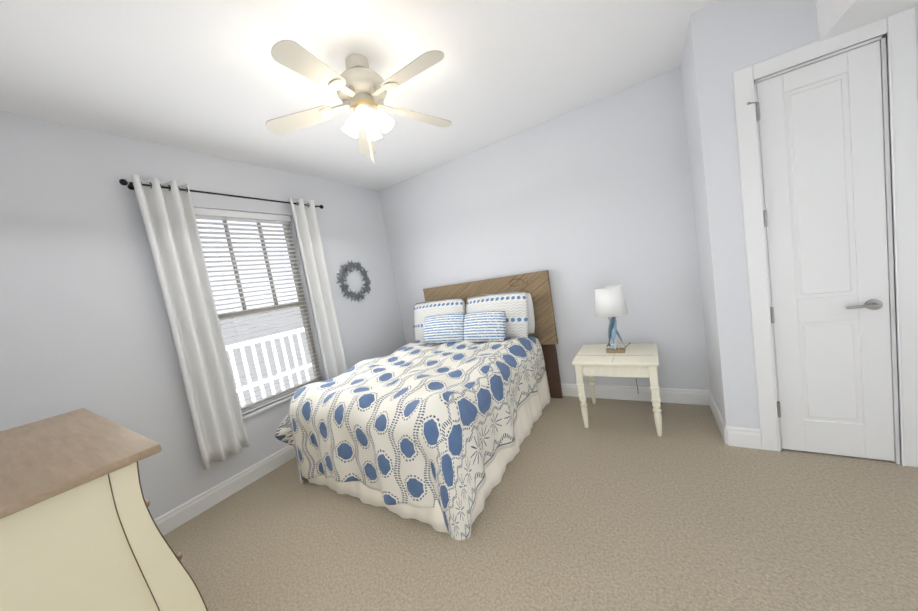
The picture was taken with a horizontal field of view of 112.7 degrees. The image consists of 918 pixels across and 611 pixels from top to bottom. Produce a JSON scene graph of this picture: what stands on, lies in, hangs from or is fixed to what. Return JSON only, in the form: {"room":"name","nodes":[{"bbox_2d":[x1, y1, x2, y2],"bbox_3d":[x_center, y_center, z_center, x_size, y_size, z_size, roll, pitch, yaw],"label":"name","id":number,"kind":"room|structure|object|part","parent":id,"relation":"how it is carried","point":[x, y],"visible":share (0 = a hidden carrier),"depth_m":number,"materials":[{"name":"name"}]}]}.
{"room":"bedroom","nodes":[
{"label":"bedroom","id":0,"kind":"room"},
{"bbox_2d":[0,111,405,518],"bbox_3d":[-1.973,0.098,2.953,0.150,2.920,4.130,-6,6,32],"label":"wall","id":1,"kind":"structure","parent":0,"point":[84,321],"depth_m":2.18,"materials":[{"name":"white paint"}]},
{"bbox_2d":[154,445,295,535],"bbox_3d":[-1.679,1.457,3.033,0.016,0.140,3.830,-6,6,32],"label":"baseboard","id":2,"kind":"structure","parent":1,"relation":"attached to","point":[175,518],"depth_m":2.54,"materials":[{"name":"white wood"}]},
{"bbox_2d":[119,175,346,469],"bbox_3d":[-1.811,0.061,2.930,0.150,2.245,1.614,-6,6,32],"label":"curtains","id":3,"kind":"object","parent":1,"relation":"attached to","point":[169,219],"visible":0.96,"depth_m":2.46,"materials":[{"name":"white fabric"}]},
{"bbox_3d":[-2.001,-0.997,2.845,0.109,0.044,1.614,-6,6,32],"label":"rod","id":4,"kind":"part","parent":3,"relation":"part of","materials":[{"name":"black metal"}]},
{"bbox_2d":[242,393,294,419],"bbox_3d":[-1.742,0.936,3.079,0.115,0.025,0.950,-6,6,32],"label":"window sill","id":5,"kind":"structure","parent":1,"relation":"attached to","point":[257,411],"depth_m":2.88,"materials":[{"name":"white wood"}]},
{"bbox_2d":[218,221,321,410],"bbox_3d":[-1.962,0.022,3.039,0.070,1.850,0.890,-6,6,32],"label":"window","id":6,"kind":"structure","parent":1,"relation":"in","point":[311,348],"depth_m":3.19,"materials":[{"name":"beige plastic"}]},
{"bbox_2d":[193,207,323,414],"bbox_3d":[-1.916,0.018,3.010,0.060,1.843,0.874,-6,6,32],"label":"window blinds","id":7,"kind":"object","parent":6,"relation":"attached to","point":[214,214],"visible":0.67,"depth_m":2.94,"materials":[{"name":"white plastic"}]},
{"bbox_2d":[336,261,370,301],"bbox_3d":[-1.318,-0.305,3.879,0.056,0.561,0.552,-6,6,32],"label":"wreath","id":8,"kind":"object","parent":1,"relation":"attached to","point":[342,275],"visible":0.94,"depth_m":3.84,"materials":[{"name":"grey plant"}]},
{"bbox_2d":[0,0,719,190],"bbox_3d":[0.079,-1.630,1.369,5.600,0.100,4.130,-6,6,32],"label":"ceiling","id":9,"kind":"structure","parent":0,"point":[211,77],"depth_m":1.92,"materials":[{"name":"white paint"}]},
{"bbox_2d":[266,40,451,164],"bbox_3d":[-0.563,-1.195,1.887,1.196,0.639,1.212,-6,6,32],"label":"ceiling fan","id":10,"kind":"object","parent":9,"relation":"hanging from","point":[359,86],"visible":1,"depth_m":1.84,"materials":[{"name":"painted metal"},{"name":"painted wood"},{"name":"frosted glass"}]},
{"bbox_3d":[-0.608,-1.352,1.907,0.304,0.319,0.304,-6,6,32],"label":"motor","id":11,"kind":"part","parent":10,"relation":"part of","materials":[{"name":"beige metal"}]},
{"bbox_3d":[-0.575,-1.147,1.926,0.303,0.132,0.303,-6,6,32],"label":"glass","id":12,"kind":"part","parent":10,"relation":"part of","materials":[{"name":"white glass"}]},
{"bbox_2d":[163,396,917,610],"bbox_3d":[0.565,1.339,1.639,5.600,0.100,4.130,-6,6,32],"label":"floor","id":13,"kind":"structure","parent":0,"point":[618,505],"depth_m":1.71,"materials":[{"name":"carpet"}]},
{"bbox_2d":[0,408,207,610],"bbox_3d":[-1.512,1.096,1.047,1.245,1.151,0.744,-6,6,32],"label":"dresser","id":14,"kind":"object","parent":13,"relation":"on","point":[79,530],"visible":1,"depth_m":0.86,"materials":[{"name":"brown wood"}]},
{"bbox_3d":[-0.897,1.014,0.979,0.068,1.125,0.126,-6,6,32],"label":"post","id":15,"kind":"part","parent":14,"relation":"part of","materials":[{"name":"beige wood"}]},
{"bbox_2d":[275,270,562,539],"bbox_3d":[-0.292,0.671,2.966,1.957,1.610,2.172,-6,6,32],"label":"bed","id":16,"kind":"object","parent":13,"relation":"on","point":[435,420],"visible":1,"depth_m":2.28,"materials":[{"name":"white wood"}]},
{"bbox_3d":[0.300,0.096,3.751,1.690,0.810,0.055,-6,6,32],"label":"headboard","id":17,"kind":"part","parent":16,"relation":"part of","materials":[{"name":"brown wood"}]},
{"bbox_2d":[572,343,661,436],"bbox_3d":[1.450,0.724,2.768,0.640,0.622,0.580,-6,6,32],"label":"nightstand","id":18,"kind":"object","parent":13,"relation":"on","point":[591,361],"visible":1,"depth_m":2.59,"materials":[{"name":"beige wood"}]},
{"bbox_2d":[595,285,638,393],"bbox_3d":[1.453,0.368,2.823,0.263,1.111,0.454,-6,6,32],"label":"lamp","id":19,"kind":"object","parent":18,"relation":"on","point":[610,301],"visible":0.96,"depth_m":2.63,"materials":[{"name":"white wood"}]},
{"bbox_3d":[1.334,-0.043,2.704,0.263,0.245,0.263,-6,6,32],"label":"lamp shade","id":20,"kind":"part","parent":19,"relation":"part of","materials":[{"name":"white fabric"}]},
{"bbox_3d":[1.359,0.194,2.730,0.134,0.403,0.082,-6,6,32],"label":"stem","id":21,"kind":"part","parent":19,"relation":"part of","materials":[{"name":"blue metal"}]},
{"bbox_2d":[379,66,709,389],"bbox_3d":[0.614,-0.388,3.642,3.560,2.920,0.150,-6,6,32],"label":"wall","id":22,"kind":"structure","parent":0,"point":[580,204],"depth_m":3.08,"materials":[{"name":"white paint"}]},
{"bbox_2d":[561,383,709,405],"bbox_3d":[0.786,0.993,3.702,3.540,0.140,0.016,-6,6,32],"label":"baseboard","id":23,"kind":"structure","parent":22,"relation":"attached to","point":[686,396],"depth_m":3.04,"materials":[{"name":"white wood"}]},
{"bbox_2d":[681,0,917,449],"bbox_3d":[2.667,-0.571,1.960,1.760,2.920,0.810,-6,6,32],"label":"wall","id":24,"kind":"structure","parent":0,"point":[725,40],"depth_m":2.02,"materials":[{"name":"white paint"}]},
{"bbox_2d":[709,390,727,443],"bbox_3d":[2.104,0.887,2.494,0.016,0.140,0.660,-6,6,32],"label":"baseboard","id":25,"kind":"structure","parent":24,"relation":"attached to","point":[721,424],"depth_m":2.40,"materials":[{"name":"white wood"}]},
{"bbox_2d":[727,426,761,449],"bbox_3d":[2.011,0.933,2.158,0.175,0.140,0.016,-6,6,32],"label":"baseboard","id":26,"kind":"structure","parent":24,"relation":"attached to","point":[744,437],"depth_m":2.15,"materials":[{"name":"white wood"}]},
{"bbox_2d":[747,41,894,460],"bbox_3d":[2.168,-0.207,1.842,0.538,2.362,0.100,-6,6,32],"label":"door","id":27,"kind":"structure","parent":24,"relation":"in","point":[821,142],"depth_m":1.82,"materials":[{"name":"white wood"}]},
{"bbox_3d":[2.137,-0.266,1.829,0.510,2.019,0.064,-6,6,32],"label":"door hardware","id":28,"kind":"part","parent":27,"relation":"part of","materials":[{"name":"white wood"}]},
{"bbox_2d":[732,7,917,467],"bbox_3d":[2.216,-0.265,1.872,0.690,2.480,0.142,-6,6,32],"label":"door frame","id":29,"kind":"structure","parent":24,"relation":"attached to","point":[899,84],"depth_m":1.72,"materials":[{"name":"white wood"}]},
{"bbox_2d":[816,0,917,41],"bbox_3d":[1.672,-1.486,0.031,1.220,0.455,3.170,-6,6,32],"label":"ceiling","id":30,"kind":"structure","parent":0,"point":[836,18],"depth_m":1.54,"materials":[{"name":"white paint"}]},
{"label":"outside","id":31,"kind":"structure","parent":0,"visible":0},
{"bbox_2d":[196,219,314,407],"bbox_3d":[-3.521,-0.051,4.127,0.020,5.500,7.000,-6,6,32],"label":"window pane","id":32,"kind":"object","parent":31,"point":[269,353],"depth_m":4.72,"materials":[{"name":"clear glass"}]},
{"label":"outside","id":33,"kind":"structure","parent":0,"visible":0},
{"bbox_2d":[225,328,311,406],"bbox_3d":[-2.416,0.997,3.651,0.040,1.170,3.000,-6,6,32],"label":"railing","id":34,"kind":"object","parent":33,"point":[234,367],"depth_m":3.77,"materials":[{"name":"white wood"}]}
]}

